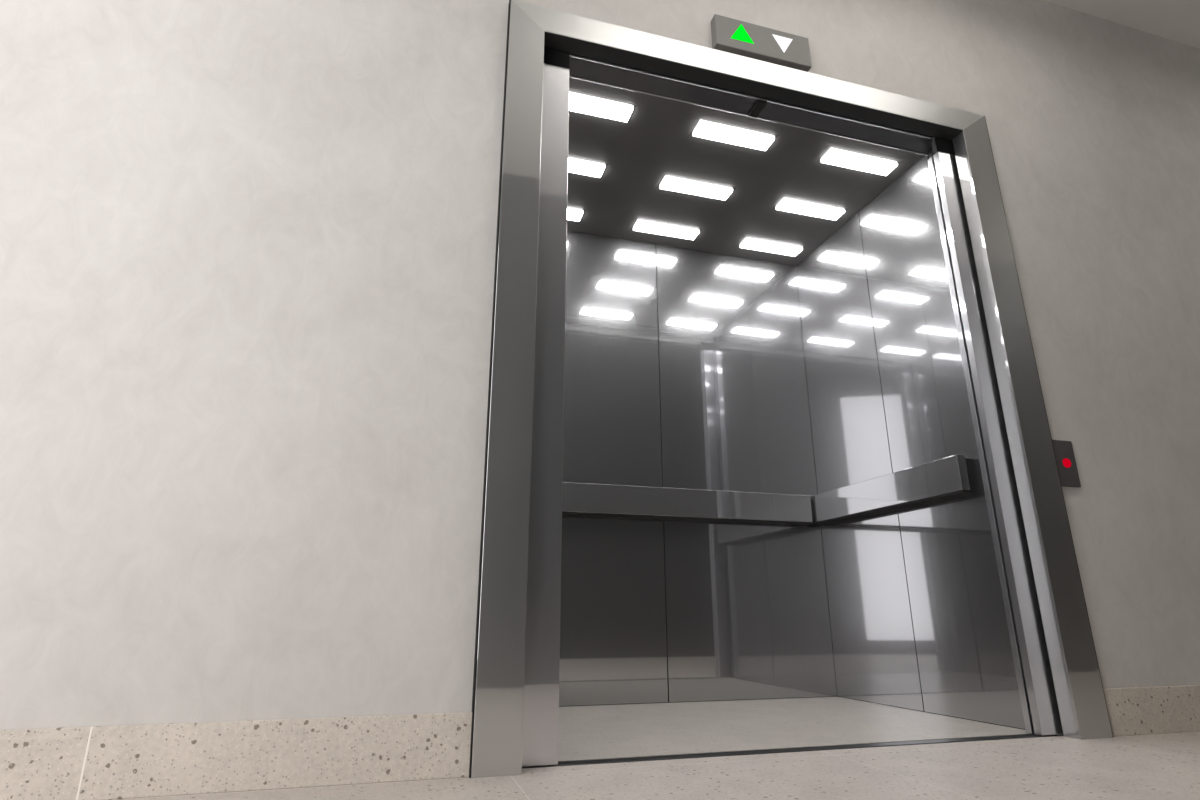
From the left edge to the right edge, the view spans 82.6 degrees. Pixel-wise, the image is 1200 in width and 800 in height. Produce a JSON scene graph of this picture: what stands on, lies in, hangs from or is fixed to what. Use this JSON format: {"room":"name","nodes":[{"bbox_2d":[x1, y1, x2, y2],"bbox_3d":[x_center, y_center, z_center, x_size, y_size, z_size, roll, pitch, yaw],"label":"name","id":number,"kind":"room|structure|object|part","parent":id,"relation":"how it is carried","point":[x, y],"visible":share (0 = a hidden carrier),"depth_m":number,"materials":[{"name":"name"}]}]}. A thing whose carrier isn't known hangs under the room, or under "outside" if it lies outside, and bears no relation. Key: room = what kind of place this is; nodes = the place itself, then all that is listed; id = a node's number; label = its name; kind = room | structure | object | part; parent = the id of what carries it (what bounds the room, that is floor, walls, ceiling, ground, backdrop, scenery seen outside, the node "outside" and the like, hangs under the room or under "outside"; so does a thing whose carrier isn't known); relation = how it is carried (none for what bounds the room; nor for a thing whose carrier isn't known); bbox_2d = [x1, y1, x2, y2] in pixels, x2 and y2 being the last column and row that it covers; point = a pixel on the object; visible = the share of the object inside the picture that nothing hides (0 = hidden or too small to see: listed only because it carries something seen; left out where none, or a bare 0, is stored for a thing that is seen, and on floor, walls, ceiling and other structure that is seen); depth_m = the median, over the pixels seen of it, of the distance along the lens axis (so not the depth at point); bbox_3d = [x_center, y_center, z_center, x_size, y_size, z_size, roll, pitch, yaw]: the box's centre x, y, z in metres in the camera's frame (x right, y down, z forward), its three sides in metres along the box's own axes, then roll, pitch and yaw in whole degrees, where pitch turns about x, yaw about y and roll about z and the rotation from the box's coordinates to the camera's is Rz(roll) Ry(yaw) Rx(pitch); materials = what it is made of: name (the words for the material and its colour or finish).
{"room":"elevator lobby","nodes":[
{"label":"elevator lobby","id":0,"kind":"room"},
{"bbox_2d":[0,0,1199,729],"bbox_3d":[-0.061,-0.559,2.062,10.100,2.993,0.030,5,-18,-16],"label":"wall","id":1,"kind":"structure","parent":0,"point":[248,247],"depth_m":1.75,"materials":[{"name":"paint"}]},
{"bbox_2d":[0,712,471,799],"bbox_3d":[-2.592,0.572,0.895,4.810,0.131,0.012,5,-18,-16],"label":"baseboard","id":2,"kind":"structure","parent":1,"relation":"attached to","point":[169,759],"depth_m":1.40,"materials":[{"name":"stone"}]},
{"bbox_2d":[522,47,569,766],"bbox_3d":[-0.500,-0.173,1.866,0.818,2.131,0.057,5,-18,-16],"label":"sliding door","id":3,"kind":"structure","parent":1,"relation":"in","point":[542,646],"depth_m":1.86,"materials":[{"name":"silver metal"}]},
{"bbox_2d":[711,14,811,71],"bbox_3d":[0.581,-1.279,2.454,0.378,0.132,0.036,5,-18,-16],"label":"indicator","id":4,"kind":"object","parent":1,"relation":"attached to","point":[730,35],"visible":0.83,"depth_m":2.43,"materials":[{"name":"grey metal"}]},
{"bbox_2d":[522,734,1054,768],"bbox_3d":[0.581,0.963,1.842,1.739,0.039,0.060,5,-18,-16],"label":"door sill","id":5,"kind":"structure","parent":1,"relation":"attached to","point":[868,745],"depth_m":1.82,"materials":[{"name":"black"}]},
{"bbox_2d":[469,0,1113,777],"bbox_3d":[0.606,-0.134,2.124,1.882,2.220,0.061,5,-18,-16],"label":"door frame","id":6,"kind":"structure","parent":1,"relation":"attached to","point":[500,639],"depth_m":2.11,"materials":[{"name":"silver metal"}]},
{"bbox_2d":[928,137,1062,734],"bbox_3d":[1.697,0.023,2.484,0.820,2.131,0.057,5,-18,-16],"label":"sliding door","id":7,"kind":"structure","parent":1,"relation":"in","point":[1037,693],"depth_m":2.30,"materials":[{"name":"silver metal"}]},
{"bbox_2d":[1052,440,1080,486],"bbox_3d":[1.564,0.213,2.296,0.092,0.158,0.016,5,-18,-16],"label":"panel","id":8,"kind":"object","parent":1,"relation":"attached to","point":[1064,453],"visible":0.86,"depth_m":2.29,"materials":[{"name":"grey"}]},
{"bbox_2d":[1104,685,1199,736],"bbox_3d":[3.146,1.085,2.511,3.424,0.131,0.012,5,-18,-16],"label":"baseboard","id":9,"kind":"structure","parent":1,"relation":"attached to","point":[1162,709],"depth_m":2.10,"materials":[{"name":"stone"}]},
{"bbox_2d":[108,731,1199,799],"bbox_3d":[0.227,0.596,0.672,10.100,0.050,2.090,5,-18,-16],"label":"floor","id":10,"kind":"structure","parent":0,"point":[1165,766],"depth_m":1.50,"materials":[{"name":"stone"}]},
{"bbox_2d":[558,53,1057,761],"bbox_3d":[0.426,0.054,2.703,1.825,2.293,1.136,5,-18,-16],"label":"car","id":11,"kind":"object","parent":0,"point":[707,361],"visible":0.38,"depth_m":2.98,"materials":[{"name":"metal"}]},
{"bbox_2d":[567,207,584,220],"bbox_3d":[-0.242,-0.883,3.190,0.336,0.012,0.094,5,-18,-16],"label":"ceiling light","id":12,"kind":"object","parent":11,"relation":"attached to","point":[575,215],"visible":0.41,"depth_m":3.21,"materials":[{"name":"white plastic"}]},
{"bbox_2d":[568,157,607,177],"bbox_3d":[-0.141,-0.987,2.864,0.336,0.012,0.094,5,-18,-16],"label":"ceiling light","id":13,"kind":"object","parent":11,"relation":"attached to","point":[574,166],"visible":0.49,"depth_m":2.87,"materials":[{"name":"white plastic"}]},
{"bbox_2d":[569,91,635,121],"bbox_3d":[-0.040,-1.091,2.535,0.336,0.012,0.094,5,-18,-16],"label":"ceiling light","id":14,"kind":"object","parent":11,"relation":"attached to","point":[586,105],"visible":0.59,"depth_m":2.54,"materials":[{"name":"white plastic"}]},
{"bbox_3d":[-0.112,0.199,3.062,0.814,2.150,0.030,5,-18,-16],"label":"wall panel","id":15,"kind":"part","parent":11,"relation":"part of","materials":[{"name":"silver metal"}]},
{"bbox_2d":[631,219,700,239],"bbox_3d":[0.326,-0.832,3.349,0.336,0.012,0.094,5,-18,-16],"label":"ceiling light","id":16,"kind":"object","parent":11,"relation":"attached to","point":[642,226],"visible":1,"depth_m":3.34,"materials":[{"name":"white plastic"}]},
{"bbox_2d":[562,482,812,525],"bbox_3d":[0.283,0.463,3.047,1.468,0.134,0.068,5,-18,-16],"label":"handrail","id":17,"kind":"object","parent":11,"relation":"attached to","point":[578,499],"visible":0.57,"depth_m":3.04,"materials":[{"name":"silver metal"}]},
{"bbox_2d":[657,175,734,199],"bbox_3d":[0.427,-0.936,3.024,0.336,0.012,0.094,5,-18,-16],"label":"ceiling light","id":18,"kind":"object","parent":11,"relation":"attached to","point":[673,184],"visible":1,"depth_m":3.01,"materials":[{"name":"white plastic"}]},
{"bbox_2d":[690,119,776,150],"bbox_3d":[0.529,-1.040,2.695,0.336,0.012,0.094,5,-18,-16],"label":"ceiling light","id":19,"kind":"object","parent":11,"relation":"attached to","point":[710,131],"visible":1,"depth_m":2.69,"materials":[{"name":"white plastic"}]},
{"bbox_3d":[0.420,-0.952,3.042,1.625,0.030,0.978,5,-18,-16],"label":"ceiling panel","id":20,"kind":"part","parent":11,"relation":"part of","materials":[{"name":"grey metal"}]},
{"bbox_3d":[0.670,0.269,3.282,0.807,2.150,0.030,5,-18,-16],"label":"wall panel","id":21,"kind":"part","parent":11,"relation":"part of","materials":[{"name":"silver metal"}]},
{"bbox_2d":[737,237,804,255],"bbox_3d":[0.880,-0.783,3.506,0.336,0.012,0.094,5,-18,-16],"label":"ceiling light","id":22,"kind":"object","parent":11,"relation":"attached to","point":[752,244],"visible":1,"depth_m":3.49,"materials":[{"name":"white plastic"}]},
{"bbox_3d":[0.880,-0.787,3.507,0.336,0.002,0.094,5,-18,-16],"label":"lamp frame","id":23,"kind":"part","parent":22,"relation":"part of","materials":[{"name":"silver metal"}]},
{"bbox_2d":[773,197,847,219],"bbox_3d":[0.981,-0.886,3.180,0.336,0.012,0.094,5,-18,-16],"label":"ceiling light","id":24,"kind":"object","parent":11,"relation":"attached to","point":[787,205],"visible":1,"depth_m":3.17,"materials":[{"name":"white plastic"}]},
{"bbox_3d":[0.981,-0.891,3.182,0.336,0.002,0.094,5,-18,-16],"label":"lamp frame","id":25,"kind":"part","parent":24,"relation":"part of","materials":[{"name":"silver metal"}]},
{"bbox_2d":[818,147,899,175],"bbox_3d":[1.083,-0.991,2.851,0.336,0.012,0.094,5,-18,-16],"label":"ceiling light","id":26,"kind":"object","parent":11,"relation":"attached to","point":[834,157],"visible":1,"depth_m":2.84,"materials":[{"name":"white plastic"}]},
{"bbox_3d":[1.083,-0.996,2.853,0.336,0.002,0.094,5,-18,-16],"label":"lamp frame","id":27,"kind":"part","parent":26,"relation":"part of","materials":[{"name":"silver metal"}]},
{"bbox_3d":[1.152,0.222,3.134,0.030,2.150,0.537,5,-18,-16],"label":"wall panel","id":28,"kind":"part","parent":11,"relation":"part of","materials":[{"name":"silver metal"}]},
{"bbox_2d":[810,455,979,525],"bbox_3d":[1.165,0.397,2.839,0.075,0.134,0.946,5,-18,-16],"label":"handrail","id":29,"kind":"object","parent":11,"relation":"attached to","point":[954,476],"visible":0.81,"depth_m":2.68,"materials":[{"name":"silver metal"}]},
{"bbox_3d":[1.364,0.005,2.450,0.030,2.150,0.051,5,-18,-16],"label":"return post","id":30,"kind":"part","parent":11,"relation":"part of","materials":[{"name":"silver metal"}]},
{"bbox_3d":[1.292,0.078,2.681,0.030,2.150,0.447,5,-18,-16],"label":"wall panel","id":31,"kind":"part","parent":11,"relation":"part of","materials":[{"name":"silver metal"}]},
{"bbox_2d":[1044,0,1199,48],"bbox_3d":[0.229,-2.306,1.588,10.100,0.050,2.077,5,-18,-16],"label":"ceiling","id":32,"kind":"structure","parent":0,"point":[1175,20],"depth_m":3.15,"materials":[{"name":"paint"}]}
]}

